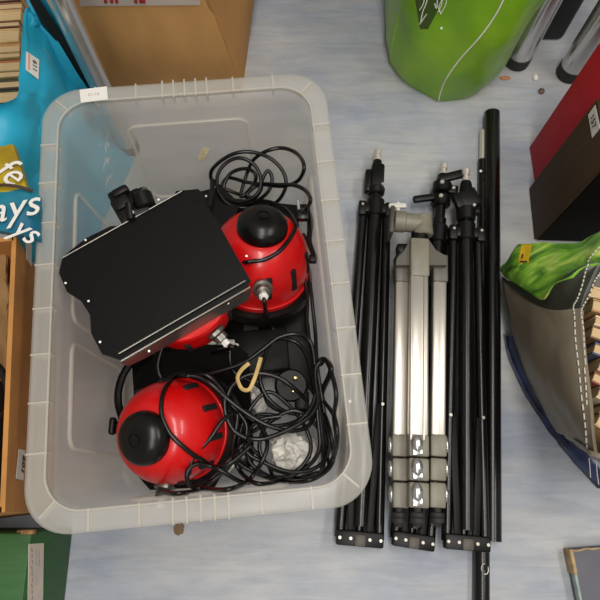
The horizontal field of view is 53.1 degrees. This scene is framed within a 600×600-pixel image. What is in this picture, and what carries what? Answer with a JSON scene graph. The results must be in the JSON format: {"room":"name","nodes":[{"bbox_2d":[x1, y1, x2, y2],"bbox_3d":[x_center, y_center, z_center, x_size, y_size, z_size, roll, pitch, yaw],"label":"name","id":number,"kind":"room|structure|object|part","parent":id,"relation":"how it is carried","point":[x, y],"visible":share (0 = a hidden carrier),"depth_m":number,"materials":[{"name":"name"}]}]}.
{"room":"storage room","nodes":[
{"label":"storage room","id":0,"kind":"room"},
{"bbox_2d":[0,0,599,599],"bbox_3d":[0.092,-0.150,1.140,4.400,0.040,4.400,0,72,0],"label":"floor","id":1,"kind":"structure","parent":0,"point":[289,551],"depth_m":1.04,"materials":[{"name":"blue plastic"}]},
{"bbox_2d":[0,0,27,7],"bbox_3d":[-0.545,-0.486,1.117,0.133,0.193,0.021,-5,72,-2],"label":"paperback book","id":2,"kind":"object","parent":1,"relation":"on","point":[1,1],"visible":0.15,"depth_m":1.03,"materials":[{"name":"brown paper"}]},
{"bbox_2d":[0,237,56,517],"bbox_3d":[-0.507,0.127,0.870,0.303,0.290,0.370,-6,72,-2],"label":"cardboard box","id":3,"kind":"object","parent":1,"relation":"on","point":[23,490],"visible":0.96,"depth_m":0.81,"materials":[{"name":"brown cardboard"}]},
{"bbox_2d":[0,381,4,492],"bbox_3d":[-0.468,0.203,0.872,0.080,0.100,0.170,0,72,0],"label":"case","id":4,"kind":"object","parent":3,"relation":"in","point":[2,393],"visible":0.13,"depth_m":0.86,"materials":[{"name":"black fabric"}]},
{"bbox_2d":[0,364,5,420],"bbox_3d":[-0.391,0.119,0.786,0.052,0.064,0.078,0,72,0],"label":"cable","id":5,"kind":"object","parent":3,"relation":"in","point":[2,369],"visible":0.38,"depth_m":0.76,"materials":[{"name":"black rubber"}]},
{"bbox_2d":[0,255,10,369],"bbox_3d":[-0.436,-0.001,0.852,0.091,0.100,0.222,-6,72,-2],"label":"kraft paper","id":6,"kind":"object","parent":3,"relation":"in","point":[5,262],"visible":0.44,"depth_m":0.81,"materials":[{"name":"brown paper"}]},
{"bbox_2d":[0,528,71,599],"bbox_3d":[-0.476,0.455,0.828,0.242,0.164,0.264,0,72,0],"label":"storage box","id":7,"kind":"object","parent":1,"relation":"on","point":[33,561],"visible":1,"depth_m":0.81,"materials":[{"name":"green cardboard"}]},
{"bbox_2d":[40,0,65,39],"bbox_3d":[-0.371,-0.402,0.998,0.024,0.280,0.043,-23,73,-8],"label":"bag","id":8,"kind":"object","parent":1,"relation":"on","point":[44,2],"visible":0.09,"depth_m":0.89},
{"bbox_2d":[29,0,89,88],"bbox_3d":[-0.373,-0.381,1.005,0.047,0.315,0.013,23,73,7],"label":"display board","id":9,"kind":"object","parent":1,"relation":"on","point":[48,24],"visible":0.33,"depth_m":0.92,"materials":[{"name":"black"}]},
{"bbox_2d":[0,7,132,261],"bbox_3d":[-0.392,-0.224,0.998,0.112,0.332,0.395,12,72,3],"label":"bag","id":10,"kind":"object","parent":1,"relation":"on","point":[30,120],"visible":0.83,"depth_m":0.97,"materials":[{"name":"blue plastic"}]},
{"bbox_2d":[0,80,18,90],"bbox_3d":[-0.518,-0.315,1.059,0.133,0.193,0.016,-5,72,-2],"label":"paperback book","id":11,"kind":"object","parent":10,"relation":"in","point":[5,85],"visible":0.02,"depth_m":0.97,"materials":[{"name":"beige paper"}]},
{"bbox_2d":[0,90,18,103],"bbox_3d":[-0.512,-0.293,1.055,0.133,0.193,0.025,-5,72,-2],"label":"paperback book","id":12,"kind":"object","parent":10,"relation":"in","point":[5,96],"visible":0.02,"depth_m":0.97,"materials":[{"name":"beige paper"}]},
{"bbox_2d":[0,70,18,80],"bbox_3d":[-0.520,-0.331,1.061,0.133,0.193,0.014,-5,72,-2],"label":"paperback book","id":13,"kind":"object","parent":10,"relation":"in","point":[11,74],"visible":0.02,"depth_m":0.97,"materials":[{"name":"beige paper"}]},
{"bbox_2d":[0,60,20,70],"bbox_3d":[-0.526,-0.348,1.071,0.133,0.193,0.022,-5,72,-2],"label":"paperback book","id":14,"kind":"object","parent":10,"relation":"in","point":[4,65],"visible":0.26,"depth_m":0.98,"materials":[{"name":"beige paper"}]},
{"bbox_2d":[0,51,20,60],"bbox_3d":[-0.526,-0.367,1.073,0.133,0.193,0.013,-5,72,-2],"label":"paperback book","id":15,"kind":"object","parent":10,"relation":"in","point":[16,55],"visible":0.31,"depth_m":0.98,"materials":[{"name":"beige paper"}]},
{"bbox_2d":[0,44,20,51],"bbox_3d":[-0.531,-0.382,1.084,0.133,0.193,0.018,-5,72,-2],"label":"paperback book","id":16,"kind":"object","parent":10,"relation":"in","point":[7,47],"visible":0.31,"depth_m":1.00,"materials":[{"name":"beige paper"}]},
{"bbox_2d":[0,28,21,44],"bbox_3d":[-0.535,-0.407,1.089,0.133,0.193,0.028,-5,72,-2],"label":"paperback book","id":17,"kind":"object","parent":10,"relation":"in","point":[11,35],"visible":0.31,"depth_m":1.00,"materials":[{"name":"beige paper"}]},
{"bbox_2d":[0,20,22,30],"bbox_3d":[-0.538,-0.429,1.096,0.133,0.193,0.013,-5,72,-2],"label":"paperback book","id":18,"kind":"object","parent":10,"relation":"in","point":[3,24],"visible":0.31,"depth_m":1.01,"materials":[{"name":"beige paper"}]},
{"bbox_2d":[0,9,23,25],"bbox_3d":[-0.538,-0.447,1.103,0.133,0.193,0.022,-5,72,-2],"label":"paperback book","id":19,"kind":"object","parent":10,"relation":"in","point":[16,14],"visible":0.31,"depth_m":1.01,"materials":[{"name":"beige paper"}]},
{"bbox_2d":[0,2,24,12],"bbox_3d":[-0.541,-0.467,1.112,0.133,0.193,0.015,-5,72,-2],"label":"paperback book","id":20,"kind":"object","parent":10,"relation":"in","point":[13,5],"visible":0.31,"depth_m":1.02,"materials":[{"name":"beige paper"}]},
{"bbox_2d":[0,144,42,243],"bbox_3d":[-0.380,-0.137,0.796,0.081,0.039,0.156,-9,72,-3],"label":"print","id":21,"kind":"object","parent":10,"relation":"attached to","point":[21,208],"visible":1,"depth_m":0.79,"materials":[{"name":"multicoloured"}]},
{"bbox_2d":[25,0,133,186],"bbox_3d":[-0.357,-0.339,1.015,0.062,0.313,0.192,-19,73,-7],"label":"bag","id":22,"kind":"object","parent":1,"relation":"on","point":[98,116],"visible":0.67,"depth_m":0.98,"materials":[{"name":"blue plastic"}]},
{"bbox_2d":[74,0,253,91],"bbox_3d":[-0.235,-0.575,1.116,0.339,0.268,0.297,0,72,0],"label":"cardboard box","id":23,"kind":"object","parent":1,"relation":"on","point":[143,43],"visible":0.87,"depth_m":1.06,"materials":[{"name":"beige cardboard"}]},
{"bbox_2d":[104,0,144,3],"bbox_3d":[-0.280,-0.477,0.957,0.070,0.014,0.005,5,72,1],"label":"print","id":24,"kind":"object","parent":23,"relation":"on","point":[105,1],"depth_m":0.96,"materials":[{"name":"red"}]},
{"bbox_3d":[-0.250,-0.547,1.244,0.310,0.006,0.270,0,72,0],"label":"panel","id":25,"kind":"part","parent":23,"relation":"part of","materials":[{"name":"brown cardboard"}]},
{"bbox_3d":[-0.108,-0.580,1.122,0.039,0.262,0.294,11,72,3],"label":"panel","id":26,"kind":"part","parent":23,"relation":"part of","materials":[{"name":"cardboard"}]},
{"bbox_2d":[174,522,183,534],"bbox_3d":[-0.191,0.361,0.946,0.017,0.004,0.020,0,72,0],"label":"crumb","id":27,"kind":"object","parent":1,"relation":"on","point":[179,527],"visible":1,"depth_m":0.94,"materials":[{"name":"brown"}]},
{"bbox_2d":[25,74,366,530],"bbox_3d":[-0.142,0.011,0.914,0.410,0.288,0.607,-5,72,-2],"label":"tub","id":28,"kind":"object","parent":1,"relation":"on","point":[94,94],"visible":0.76,"depth_m":0.77,"materials":[{"name":"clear plastic"}]},
{"bbox_2d":[59,185,330,474],"bbox_3d":[-0.137,0.051,0.895,0.361,0.284,0.403,0,72,0],"label":"lamp","id":29,"kind":"object","parent":28,"relation":"in","point":[168,275],"visible":0.93,"depth_m":0.79,"materials":[{"name":"black metal"}]},
{"bbox_3d":[-0.190,-0.038,0.791,0.252,0.005,0.239,0,72,0],"label":"barn door","id":30,"kind":"part","parent":29,"relation":"part of","materials":[{"name":"black paint"}]},
{"bbox_3d":[-0.190,-0.036,0.789,0.187,0.006,0.173,-32,75,-10],"label":"door rod","id":31,"kind":"part","parent":29,"relation":"part of","materials":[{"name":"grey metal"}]},
{"bbox_3d":[-0.188,-0.031,0.788,0.181,0.002,0.137,-31,75,-10],"label":"door","id":32,"kind":"part","parent":29,"relation":"part of","materials":[{"name":"black paint"}]},
{"bbox_2d":[235,442,246,462],"bbox_3d":[-0.086,0.218,0.859,0.020,0.016,0.030,-43,77,-13],"label":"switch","id":33,"kind":"object","parent":29,"relation":"attached to","point":[243,459],"depth_m":0.85,"materials":[{"name":"black plastic"}]},
{"bbox_2d":[236,357,262,391],"bbox_3d":[-0.072,0.100,0.829,0.028,0.015,0.052,21,73,6],"label":"tie","id":34,"kind":"object","parent":29,"relation":"attached to","point":[247,364],"visible":1,"depth_m":0.83,"materials":[{"name":"beige plastic"}]},
{"bbox_2d":[108,337,339,507],"bbox_3d":[-0.115,0.164,0.848,0.329,0.229,0.244,0,72,0],"label":"lamp","id":35,"kind":"object","parent":28,"relation":"in","point":[176,431],"visible":0.94,"depth_m":0.81,"materials":[{"name":"red metal"}]},
{"bbox_3d":[-0.250,0.175,0.832,0.028,0.017,0.024,0,72,0],"label":"tilt knob","id":36,"kind":"part","parent":35,"relation":"part of","materials":[{"name":"black plastic"}]},
{"bbox_3d":[-0.201,0.176,0.769,0.070,0.043,0.070,0,72,0],"label":"focus knob","id":37,"kind":"part","parent":35,"relation":"part of","materials":[{"name":"black plastic"}]},
{"bbox_3d":[-0.155,0.162,0.923,0.174,0.086,0.192,0,72,0],"label":"barn door","id":38,"kind":"part","parent":35,"relation":"part of","materials":[{"name":"black paint"}]},
{"bbox_2d":[206,327,289,378],"bbox_3d":[-0.099,0.092,0.990,0.160,0.060,0.070,-5,72,-2],"label":"box","id":39,"kind":"object","parent":28,"relation":"in","point":[250,341],"visible":0.28,"depth_m":0.96,"materials":[{"name":"black paint"}]},
{"bbox_2d":[207,339,238,345],"bbox_3d":[-0.128,0.075,0.980,0.079,0.051,0.030,0,72,0],"label":"paper scrap","id":40,"kind":"object","parent":39,"relation":"on","point":[232,341],"visible":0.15,"depth_m":0.96,"materials":[{"name":"white"}]},
{"bbox_2d":[201,146,316,390],"bbox_3d":[-0.066,-0.058,0.952,0.186,0.203,0.392,-6,72,-2],"label":"lamp","id":41,"kind":"object","parent":28,"relation":"in","point":[277,267],"visible":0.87,"depth_m":0.94,"materials":[{"name":"red metal"}]},
{"bbox_3d":[-0.057,-0.112,0.902,0.078,0.045,0.076,0,72,0],"label":"focus knob","id":42,"kind":"part","parent":41,"relation":"part of","materials":[{"name":"black plastic"}]},
{"bbox_3d":[-0.072,-0.051,1.048,0.185,0.002,0.291,0,72,0],"label":"barn door","id":43,"kind":"part","parent":41,"relation":"part of","materials":[{"name":"black paint"}]},
{"bbox_2d":[251,384,266,413],"bbox_3d":[-0.063,0.151,0.924,0.030,0.052,0.052,0,72,0],"label":"paper scrap","id":44,"kind":"object","parent":28,"relation":"in","point":[260,406],"visible":0.55,"depth_m":0.91,"materials":[{"name":"white paper"}]},
{"bbox_2d":[270,433,311,469],"bbox_3d":[-0.013,0.220,0.864,0.060,0.077,0.062,0,72,0],"label":"paper scrap","id":45,"kind":"object","parent":28,"relation":"in","point":[289,450],"visible":0.82,"depth_m":0.84,"materials":[{"name":"white paper"}]},
{"bbox_2d":[305,437,320,471],"bbox_3d":[0.012,0.234,0.907,0.040,0.055,0.056,0,72,0],"label":"paper scrap","id":46,"kind":"object","parent":28,"relation":"in","point":[315,444],"visible":0.2,"depth_m":0.89,"materials":[{"name":"white paper"}]},
{"bbox_2d":[47,0,562,155],"bbox_3d":[0.062,-0.789,0.933,1.072,0.755,0.841,0,72,0],"label":"metal rack","id":47,"kind":"object","parent":1,"relation":"on","point":[66,13],"visible":0.84,"depth_m":1.02,"materials":[{"name":"silver metal"}]},
{"bbox_3d":[-0.324,-0.407,0.810,0.034,0.698,0.034,0,72,0],"label":"leg","id":48,"kind":"part","parent":47,"relation":"part of","materials":[{"name":"silver metal"}]},
{"bbox_3d":[0.447,-0.606,0.882,0.050,0.698,0.050,0,72,0],"label":"leg","id":49,"kind":"part","parent":47,"relation":"part of","materials":[{"name":"silver metal"}]},
{"bbox_2d":[334,148,389,548],"bbox_3d":[0.118,0.047,1.026,0.076,0.044,0.696,5,72,1],"label":"stand","id":50,"kind":"object","parent":1,"relation":"on","point":[363,506],"visible":0.97,"depth_m":0.98,"materials":[{"name":"black metal"}]},
{"bbox_3d":[0.088,0.099,1.009,0.071,0.016,0.558,0,72,0],"label":"leg","id":51,"kind":"part","parent":50,"relation":"part of","materials":[{"name":"black metal"}]},
{"bbox_3d":[0.114,0.106,1.021,0.016,0.016,0.559,5,72,1],"label":"leg","id":52,"kind":"part","parent":50,"relation":"part of","materials":[{"name":"black metal"}]},
{"bbox_3d":[0.140,0.103,1.008,0.016,0.016,0.559,4,72,1],"label":"leg","id":53,"kind":"part","parent":50,"relation":"part of","materials":[{"name":"black metal"}]},
{"bbox_2d":[390,162,462,551],"bbox_3d":[0.212,0.062,1.022,0.088,0.047,0.674,8,72,2],"label":"stand","id":54,"kind":"object","parent":1,"relation":"on","point":[443,189],"visible":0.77,"depth_m":1.04,"materials":[{"name":"black metal"}]},
{"bbox_3d":[0.186,0.124,1.002,0.016,0.017,0.515,9,72,2],"label":"leg","id":55,"kind":"part","parent":54,"relation":"part of","materials":[{"name":"black"}]},
{"bbox_3d":[0.210,0.132,1.015,0.016,0.017,0.515,8,72,2],"label":"leg","id":56,"kind":"part","parent":54,"relation":"part of","materials":[{"name":"black metal"}]},
{"bbox_2d":[386,202,449,527],"bbox_3d":[0.190,0.084,0.950,0.103,0.060,0.522,2,72,0],"label":"camera tripod","id":57,"kind":"object","parent":54,"relation":"on","point":[414,261],"visible":1,"depth_m":0.94,"materials":[{"name":"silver metal"}]},
{"bbox_3d":[0.154,-0.130,1.024,0.008,0.045,0.050,6,72,1],"label":"camera plate","id":58,"kind":"part","parent":57,"relation":"part of","materials":[{"name":"grey plastic"}]},
{"bbox_3d":[0.162,0.081,0.968,0.023,0.020,0.284,4,72,1],"label":"leg","id":59,"kind":"part","parent":57,"relation":"part of","materials":[{"name":"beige metal"}]},
{"bbox_3d":[0.186,0.079,0.944,0.029,0.026,0.280,4,72,1],"label":"leg","id":60,"kind":"part","parent":57,"relation":"part of","materials":[{"name":"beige metal"}]},
{"bbox_3d":[0.223,0.081,0.968,0.023,0.020,0.285,5,72,1],"label":"leg","id":61,"kind":"part","parent":57,"relation":"part of","materials":[{"name":"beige metal"}]},
{"bbox_3d":[0.234,0.131,1.001,0.016,0.017,0.515,8,72,2],"label":"leg","id":62,"kind":"part","parent":54,"relation":"part of","materials":[{"name":"black"}]},
{"bbox_2d":[385,0,545,101],"bbox_3d":[0.338,-0.610,1.084,0.334,0.360,0.349,0,72,0],"label":"bag","id":63,"kind":"object","parent":1,"relation":"on","point":[445,50],"visible":1,"depth_m":1.07,"materials":[{"name":"green plastic"}]},
{"bbox_2d":[415,0,442,28],"bbox_3d":[0.213,-0.505,1.031,0.059,0.078,0.022,35,75,10],"label":"print","id":64,"kind":"object","parent":63,"relation":"attached to","point":[428,13],"depth_m":1.04,"materials":[{"name":"green"}]},
{"bbox_2d":[441,167,490,552],"bbox_3d":[0.276,0.069,1.002,0.073,0.048,0.649,5,72,1],"label":"stand","id":65,"kind":"object","parent":1,"relation":"on","point":[467,484],"visible":1,"depth_m":0.97,"materials":[{"name":"black metal"}]},
{"bbox_3d":[0.246,0.123,0.984,0.016,0.020,0.508,6,72,1],"label":"leg","id":66,"kind":"part","parent":65,"relation":"part of","materials":[{"name":"black"}]},
{"bbox_3d":[0.271,0.129,0.997,0.016,0.020,0.508,5,72,1],"label":"leg","id":67,"kind":"part","parent":65,"relation":"part of","materials":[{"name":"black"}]},
{"bbox_3d":[0.296,0.127,0.983,0.016,0.020,0.508,4,72,1],"label":"leg","id":68,"kind":"part","parent":65,"relation":"part of","materials":[{"name":"black metal"}]},
{"bbox_2d":[473,129,489,599],"bbox_3d":[0.313,0.087,1.030,0.024,0.027,0.886,6,72,1],"label":"pole","id":69,"kind":"object","parent":1,"relation":"on","point":[481,573],"visible":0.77,"depth_m":0.92,"materials":[{"name":"black metal"}]},
{"bbox_2d":[484,108,501,541],"bbox_3d":[0.337,0.004,1.055,0.030,0.030,0.785,6,72,1],"label":"support pole","id":70,"kind":"object","parent":1,"relation":"on","point":[492,244],"visible":0.84,"depth_m":1.04,"materials":[{"name":"black metal"}]},
{"bbox_2d":[499,76,510,79],"bbox_3d":[0.417,-0.451,1.220,0.024,0.004,0.010,0,72,0],"label":"scrap","id":71,"kind":"object","parent":1,"relation":"on","point":[500,77],"visible":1,"depth_m":1.22,"materials":[{"name":"brown"}]},
{"bbox_2d":[538,88,544,93],"bbox_3d":[0.487,-0.421,1.208,0.012,0.008,0.012,0,72,0],"label":"bead","id":72,"kind":"object","parent":1,"relation":"on","point":[541,90],"visible":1,"depth_m":1.21,"materials":[{"name":"brown metal"}]},
{"bbox_2d":[500,231,599,461],"bbox_3d":[0.563,0.066,0.901,0.441,0.283,0.401,0,72,0],"label":"tote bag","id":73,"kind":"object","parent":1,"relation":"on","point":[549,288],"visible":1,"depth_m":0.86,"materials":[{"name":"grey fabric"}]},
{"bbox_2d":[500,231,599,299],"bbox_3d":[0.407,-0.053,0.916,0.125,0.240,0.134,0,72,0],"label":"print","id":74,"kind":"object","parent":73,"relation":"attached to","point":[540,270],"depth_m":0.90,"materials":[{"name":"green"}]},
{"bbox_2d":[567,414,599,451],"bbox_3d":[0.433,0.199,0.800,0.123,0.083,0.017,33,74,10],"label":"paperback book","id":75,"kind":"object","parent":73,"relation":"in","point":[596,417],"visible":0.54,"depth_m":0.78,"materials":[{"name":"beige paper"}]},
{"bbox_2d":[583,298,599,321],"bbox_3d":[0.458,0.035,0.854,0.123,0.083,0.018,16,72,5],"label":"paperback book","id":76,"kind":"object","parent":73,"relation":"in","point":[592,308],"visible":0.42,"depth_m":0.82,"materials":[{"name":"beige paper"}]},
{"bbox_2d":[584,315,599,329],"bbox_3d":[0.459,0.059,0.850,0.123,0.083,0.015,18,72,5],"label":"paperback book","id":77,"kind":"object","parent":73,"relation":"in","point":[595,320],"visible":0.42,"depth_m":0.82,"materials":[{"name":"beige paper"}]},
{"bbox_2d":[585,325,599,346],"bbox_3d":[0.450,0.075,0.840,0.123,0.083,0.018,20,73,6],"label":"paperback book","id":78,"kind":"object","parent":73,"relation":"in","point":[592,333],"visible":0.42,"depth_m":0.81,"materials":[{"name":"beige paper"}]},
{"bbox_2d":[586,342,599,362],"bbox_3d":[0.451,0.100,0.837,0.123,0.083,0.017,22,73,7],"label":"paperback book","id":79,"kind":"object","parent":73,"relation":"in","point":[593,350],"visible":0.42,"depth_m":0.81,"materials":[{"name":"paper"}]},
{"bbox_2d":[587,287,599,301],"bbox_3d":[0.456,0.014,0.865,0.123,0.083,0.016,13,72,4],"label":"paperback book","id":80,"kind":"object","parent":73,"relation":"in","point":[595,293],"visible":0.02,"depth_m":0.83,"materials":[{"name":"beige paper"}]},
{"bbox_2d":[588,358,599,372],"bbox_3d":[0.451,0.122,0.825,0.123,0.083,0.019,24,73,7],"label":"paperback book","id":81,"kind":"object","parent":73,"relation":"in","point":[594,365],"visible":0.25,"depth_m":0.81,"materials":[{"name":"beige paper"}]},
{"bbox_2d":[589,371,599,388],"bbox_3d":[0.441,0.140,0.823,0.123,0.083,0.015,26,73,8],"label":"paperback book","id":82,"kind":"object","parent":73,"relation":"in","point":[594,376],"visible":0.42,"depth_m":0.79,"materials":[{"name":"beige paper"}]},
{"bbox_2d":[591,386,599,405],"bbox_3d":[0.442,0.161,0.812,0.123,0.083,0.018,28,74,8],"label":"paperback book","id":83,"kind":"object","parent":73,"relation":"in","point":[595,392],"visible":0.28,"depth_m":0.79,"materials":[{"name":"beige paper"}]},
{"bbox_2d":[593,404,599,414],"bbox_3d":[0.443,0.184,0.809,0.123,0.083,0.016,30,74,9],"label":"paperback book","id":84,"kind":"object","parent":73,"relation":"in","point":[596,408],"visible":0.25,"depth_m":0.79,"materials":[{"name":"beige paper"}]},
{"bbox_2d":[503,333,599,488],"bbox_3d":[0.452,0.170,0.990,0.128,0.050,0.298,-17,73,-6],"label":"bag","id":85,"kind":"object","parent":1,"relation":"on","point":[590,467],"visible":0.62,"depth_m":0.99,"materials":[{"name":"blue fabric"}]},
{"bbox_2d":[543,0,583,38],"bbox_3d":[0.511,-0.660,1.097,0.075,0.369,0.130,0,72,0],"label":"equipment case","id":86,"kind":"object","parent":1,"relation":"on","point":[568,9],"visible":0.5,"depth_m":1.20,"materials":[{"name":"black plastic"}]},
{"bbox_2d":[529,98,599,240],"bbox_3d":[0.556,-0.201,0.995,0.244,0.275,0.116,0,72,0],"label":"box file","id":87,"kind":"object","parent":1,"relation":"on","point":[565,197],"visible":1,"depth_m":0.99,"materials":[{"name":"black cardboard"}]},
{"bbox_2d":[530,43,599,179],"bbox_3d":[0.569,-0.305,1.024,0.241,0.285,0.088,0,72,0],"label":"box file","id":88,"kind":"object","parent":1,"relation":"on","point":[584,91],"visible":0.55,"depth_m":1.00,"materials":[{"name":"red cardboard"}]},
{"bbox_2d":[556,0,599,82],"bbox_3d":[1.001,-0.814,0.957,0.952,0.740,0.552,0,72,0],"label":"metal rack","id":89,"kind":"object","parent":1,"relation":"on","point":[587,39],"visible":0.79,"depth_m":1.14,"materials":[{"name":"silver metal"}]},
{"bbox_2d":[563,545,599,599],"bbox_3d":[0.574,0.494,0.897,0.304,0.025,0.251,-4,72,-2],"label":"flat box","id":90,"kind":"object","parent":1,"relation":"on","point":[583,563],"visible":1,"depth_m":0.91,"materials":[{"name":"grey cardboard"}]}
]}

